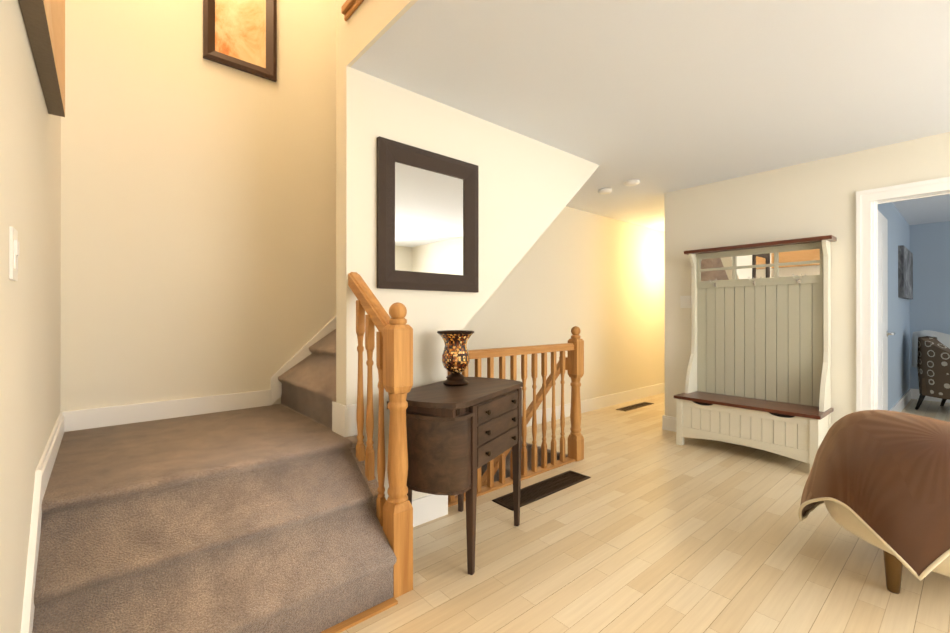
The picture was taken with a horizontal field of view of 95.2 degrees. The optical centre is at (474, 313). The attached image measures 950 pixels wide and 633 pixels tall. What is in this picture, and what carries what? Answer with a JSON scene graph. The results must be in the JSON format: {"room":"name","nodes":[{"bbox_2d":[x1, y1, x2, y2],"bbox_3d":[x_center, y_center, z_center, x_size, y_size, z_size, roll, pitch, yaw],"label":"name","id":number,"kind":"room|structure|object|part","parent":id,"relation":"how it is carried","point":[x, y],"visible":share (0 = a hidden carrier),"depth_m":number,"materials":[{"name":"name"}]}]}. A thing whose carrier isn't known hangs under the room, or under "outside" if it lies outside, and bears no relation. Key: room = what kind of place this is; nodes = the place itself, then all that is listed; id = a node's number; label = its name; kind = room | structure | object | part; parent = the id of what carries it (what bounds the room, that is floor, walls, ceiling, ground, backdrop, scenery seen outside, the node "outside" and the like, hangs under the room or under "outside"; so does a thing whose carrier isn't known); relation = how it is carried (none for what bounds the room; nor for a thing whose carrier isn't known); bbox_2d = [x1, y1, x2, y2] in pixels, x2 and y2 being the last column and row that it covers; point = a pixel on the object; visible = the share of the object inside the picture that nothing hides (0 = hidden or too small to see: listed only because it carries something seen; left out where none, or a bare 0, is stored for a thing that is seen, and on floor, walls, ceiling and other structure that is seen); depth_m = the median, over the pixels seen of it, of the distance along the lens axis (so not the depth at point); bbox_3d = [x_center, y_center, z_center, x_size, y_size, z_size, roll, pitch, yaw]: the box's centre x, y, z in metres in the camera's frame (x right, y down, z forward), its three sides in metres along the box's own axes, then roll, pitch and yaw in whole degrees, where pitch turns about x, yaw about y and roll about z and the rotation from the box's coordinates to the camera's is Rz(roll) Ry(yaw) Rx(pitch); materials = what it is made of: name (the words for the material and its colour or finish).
{"room":"entrance hall","nodes":[
{"label":"entrance hall","id":0,"kind":"room"},
{"bbox_2d":[0,0,60,632],"bbox_3d":[-0.268,-1.354,-0.020,0.120,5.000,5.940,0,0,-41],"label":"wall","id":1,"kind":"structure","parent":0,"point":[30,213],"depth_m":1.15,"materials":[{"name":"white paint"}]},
{"bbox_2d":[9,226,18,280],"bbox_3d":[-1.060,-0.136,0.999,0.010,0.118,0.075,0,0,-41],"label":"light switch","id":2,"kind":"object","parent":1,"relation":"attached to","point":[13,252],"visible":1,"depth_m":0.98,"materials":[{"name":"white plastic"}]},
{"bbox_2d":[21,470,41,632],"bbox_3d":[-1.221,0.820,1.188,0.015,0.655,0.460,0,0,-41],"label":"skirt","id":3,"kind":"object","parent":1,"relation":"attached to","point":[30,581],"visible":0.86,"depth_m":1.23,"materials":[{"name":"white wood"}]},
{"bbox_2d":[18,0,64,116],"bbox_3d":[-1.280,-1.310,1.285,0.047,1.085,1.040,0,0,-41],"label":"picture","id":4,"kind":"object","parent":1,"relation":"attached to","point":[44,21],"visible":1,"depth_m":1.33,"materials":[{"name":"brown wood"}]},
{"bbox_2d":[36,411,67,500],"bbox_3d":[-1.723,0.544,1.772,0.015,0.100,1.080,0,0,-41],"label":"baseboard","id":5,"kind":"structure","parent":1,"relation":"attached to","point":[46,463],"depth_m":1.69,"materials":[{"name":"white wood"}]},
{"bbox_2d":[60,0,664,411],"bbox_3d":[1.218,-0.147,5.097,9.050,7.400,0.120,0,0,-41],"label":"wall","id":6,"kind":"structure","parent":0,"point":[198,224],"depth_m":2.64,"materials":[{"name":"white paint"}]},
{"bbox_2d":[68,390,270,430],"bbox_3d":[-1.691,0.545,2.504,0.959,0.100,0.015,0,0,-41],"label":"baseboard","id":7,"kind":"structure","parent":6,"relation":"attached to","point":[141,412],"depth_m":2.44,"materials":[{"name":"white wood"}]},
{"bbox_2d":[203,0,276,81],"bbox_3d":[-1.454,-2.034,2.700,0.410,1.032,0.029,0,0,-41],"label":"framed picture","id":8,"kind":"object","parent":6,"relation":"attached to","point":[240,35],"visible":0.91,"depth_m":2.71,"materials":[{"name":"brown wood"}]},
{"bbox_2d":[271,316,455,495],"bbox_3d":[-0.485,0.750,3.541,2.220,4.766,0.015,0,0,-41],"label":"skirt","id":9,"kind":"object","parent":6,"relation":"attached to","point":[302,353],"visible":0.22,"depth_m":2.92,"materials":[{"name":"white wood"}]},
{"bbox_2d":[527,383,664,426],"bbox_3d":[2.411,1.084,6.034,5.775,0.140,0.015,0,0,-41],"label":"baseboard","id":10,"kind":"structure","parent":6,"relation":"attached to","point":[596,403],"depth_m":5.34,"materials":[{"name":"white wood"}]},
{"bbox_2d":[346,0,417,66],"bbox_3d":[0.945,-1.823,0.358,0.100,1.240,4.690,0,0,-41],"label":"wall band","id":11,"kind":"object","parent":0,"point":[369,23],"visible":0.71,"depth_m":1.92,"materials":[{"name":"white paint"}]},
{"bbox_2d":[341,0,363,20],"bbox_3d":[0.919,-1.447,0.335,0.088,0.063,4.690,0,0,-41],"label":"trim","id":12,"kind":"structure","parent":11,"relation":"attached to","point":[349,8],"depth_m":2.04,"materials":[{"name":"brown wood"}]},
{"bbox_2d":[336,0,599,499],"bbox_3d":[-0.125,-0.150,3.173,2.155,7.400,1.044,0,0,-41],"label":"wall","id":13,"kind":"structure","parent":0,"point":[529,188],"depth_m":2.39,"materials":[{"name":"white paint"}]},
{"bbox_3d":[-0.237,-0.511,2.410,0.666,0.766,0.033,0,0,-41],"label":"mirror","id":14,"kind":"part","parent":13,"relation":"part of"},
{"bbox_2d":[341,393,949,632],"bbox_3d":[3.071,1.210,2.850,8.930,0.120,5.940,0,0,-41],"label":"floor","id":15,"kind":"structure","parent":0,"point":[649,525],"depth_m":2.05,"materials":[{"name":"laminate"}]},
{"bbox_2d":[32,404,397,632],"bbox_3d":[-1.175,0.871,1.962,1.095,0.555,1.509,0,0,-41],"label":"stairs","id":16,"kind":"structure","parent":15,"relation":"on","point":[263,519],"depth_m":1.56,"materials":[{"name":"carpet"}]},
{"bbox_2d":[278,329,335,428],"bbox_3d":[0.043,-0.272,3.419,2.780,2.335,0.890,0,0,-41],"label":"stairs","id":17,"kind":"structure","parent":16,"relation":"on","point":[308,386],"depth_m":2.59,"materials":[{"name":"carpet"}]},
{"bbox_2d":[348,272,412,597],"bbox_3d":[-0.443,0.473,1.948,0.092,1.352,0.464,0,0,-41],"label":"railing","id":18,"kind":"object","parent":16,"relation":"on","point":[394,365],"visible":0.98,"depth_m":1.79,"materials":[{"name":"brown wood"}]},
{"bbox_2d":[336,402,447,526],"bbox_3d":[-0.401,0.797,2.293,0.620,0.705,0.035,0,0,-41],"label":"baseboard","id":19,"kind":"structure","parent":15,"relation":"on","point":[428,508],"depth_m":2.34,"materials":[{"name":"white wood"}]},
{"bbox_2d":[387,377,522,574],"bbox_3d":[-0.066,0.761,2.176,0.429,0.775,0.760,0,0,29],"label":"table","id":20,"kind":"object","parent":15,"relation":"on","point":[458,437],"visible":0.85,"depth_m":1.89,"materials":[{"name":"brown wood"}]},
{"bbox_2d":[437,330,473,385],"bbox_3d":[-0.102,0.233,2.291,0.198,0.281,0.198,0,0,-41],"label":"vase","id":21,"kind":"object","parent":20,"relation":"on","point":[455,358],"visible":1,"depth_m":2.24,"materials":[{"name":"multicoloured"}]},
{"bbox_2d":[448,326,583,506],"bbox_3d":[0.167,0.963,2.941,1.686,1.727,0.174,0,0,-41],"label":"railing","id":22,"kind":"object","parent":15,"relation":"on","point":[572,363],"visible":0.67,"depth_m":3.18,"materials":[{"name":"brown wood"}]},
{"bbox_2d":[481,442,567,481],"bbox_3d":[-0.236,2.200,3.176,1.965,2.100,0.890,0,0,-41],"label":"stairs","id":23,"kind":"structure","parent":15,"relation":"attached to","point":[507,465],"depth_m":3.81,"materials":[{"name":"carpet"}]},
{"bbox_2d":[492,470,589,510],"bbox_3d":[0.456,1.147,2.846,0.780,0.006,0.175,0,0,-41],"label":"floor vent","id":24,"kind":"object","parent":15,"relation":"in","point":[543,488],"visible":0.92,"depth_m":2.83,"materials":[{"name":"brown metal"}]},
{"bbox_2d":[616,402,653,410],"bbox_3d":[1.990,1.150,5.371,0.680,0.006,0.130,0,0,-41],"label":"floor vent","id":25,"kind":"object","parent":15,"relation":"in","point":[634,406],"visible":1,"depth_m":5.35,"materials":[{"name":"brown metal"}]},
{"bbox_2d":[674,235,836,470],"bbox_3d":[2.244,0.287,3.566,0.419,1.728,1.070,0,0,-41],"label":"hall tree","id":26,"kind":"object","parent":15,"relation":"on","point":[758,375],"visible":1,"depth_m":3.56,"materials":[{"name":"beige paint"}]},
{"bbox_2d":[798,410,949,593],"bbox_3d":[2.384,0.787,1.859,1.795,0.723,0.784,0,0,-4],"label":"chaise","id":27,"kind":"object","parent":15,"relation":"on","point":[880,479],"visible":1,"depth_m":1.66,"materials":[{"name":"brown fabric"}]},
{"bbox_2d":[911,330,949,409],"bbox_3d":[5.670,0.683,4.984,0.860,0.957,0.920,0,0,-41],"label":"armchair","id":28,"kind":"object","parent":15,"relation":"on","point":[931,356],"visible":0.98,"depth_m":5.06,"materials":[{"name":"fabric"}]},
{"bbox_2d":[351,0,949,231],"bbox_3d":[3.608,-1.320,3.237,7.855,0.240,5.820,0,0,-41],"label":"ceiling","id":29,"kind":"structure","parent":0,"point":[658,99],"depth_m":2.21,"materials":[{"name":"white paint"}]},
{"bbox_2d":[598,188,611,193],"bbox_3d":[1.260,-1.180,4.198,0.128,0.035,0.128,0,0,-41],"label":"smoke detector","id":30,"kind":"object","parent":29,"relation":"attached to","point":[605,191],"visible":0.98,"depth_m":4.16,"materials":[{"name":"white plastic"}]},
{"bbox_2d":[623,179,639,185],"bbox_3d":[1.426,-1.182,3.945,0.144,0.032,0.144,0,0,-41],"label":"recessed light","id":31,"kind":"object","parent":29,"relation":"in","point":[634,182],"visible":1,"depth_m":3.91,"materials":[{"name":"white plastic"}]},
{"bbox_2d":[664,132,949,425],"bbox_3d":[3.474,-0.025,2.560,0.120,2.350,4.730,0,0,-41],"label":"wall","id":32,"kind":"structure","parent":0,"point":[816,198],"depth_m":3.47,"materials":[{"name":"white paint"}]},
{"bbox_2d":[680,296,691,307],"bbox_3d":[2.024,-0.112,4.144,0.010,0.118,0.118,0,0,-41],"label":"light switch","id":33,"kind":"object","parent":32,"relation":"attached to","point":[685,301],"visible":0.9,"depth_m":4.15,"materials":[{"name":"white plastic"}]},
{"bbox_2d":[664,415,756,448],"bbox_3d":[2.359,1.082,3.749,0.015,0.140,1.430,0,0,-41],"label":"baseboard","id":34,"kind":"structure","parent":32,"relation":"attached to","point":[669,421],"depth_m":4.25,"materials":[{"name":"white wood"}]},
{"bbox_2d":[878,210,894,409],"bbox_3d":[3.273,0.162,3.485,0.833,1.953,0.087,0,0,-41],"label":"door leaf","id":35,"kind":"structure","parent":32,"relation":"in","point":[883,333],"depth_m":3.56,"materials":[{"name":"white wood"}]},
{"bbox_2d":[856,176,949,411],"bbox_3d":[3.204,0.125,2.868,0.162,2.050,1.010,0,0,-41],"label":"door frame","id":36,"kind":"structure","parent":32,"relation":"attached to","point":[868,201],"depth_m":3.16,"materials":[{"name":"white wood"}]},
{"bbox_2d":[878,202,909,409],"bbox_3d":[4.409,-0.023,4.677,4.060,2.350,0.120,0,0,-41],"label":"wall","id":37,"kind":"structure","parent":0,"point":[898,227],"depth_m":4.93,"materials":[{"name":"blue paint"}]},
{"bbox_2d":[889,388,911,411],"bbox_3d":[4.408,1.083,4.585,3.940,0.140,0.015,0,0,-41],"label":"baseboard","id":38,"kind":"structure","parent":37,"relation":"attached to","point":[903,401],"depth_m":5.24,"materials":[{"name":"white wood"}]},
{"bbox_2d":[898,245,912,298],"bbox_3d":[5.342,-0.487,5.372,1.100,0.600,0.044,0,0,-41],"label":"picture","id":39,"kind":"object","parent":37,"relation":"attached to","point":[905,272],"visible":1,"depth_m":5.13},
{"bbox_2d":[910,221,949,388],"bbox_3d":[7.018,-0.023,4.666,0.120,2.350,3.300,0,0,-41],"label":"wall","id":40,"kind":"structure","parent":0,"point":[927,306],"depth_m":5.74,"materials":[{"name":"blue paint"}]},
{"bbox_2d":[912,389,949,402],"bbox_3d":[6.976,1.083,4.609,0.015,0.140,3.270,0,0,-41],"label":"baseboard","id":41,"kind":"structure","parent":40,"relation":"attached to","point":[915,392],"depth_m":5.75,"materials":[{"name":"white wood"}]}
]}

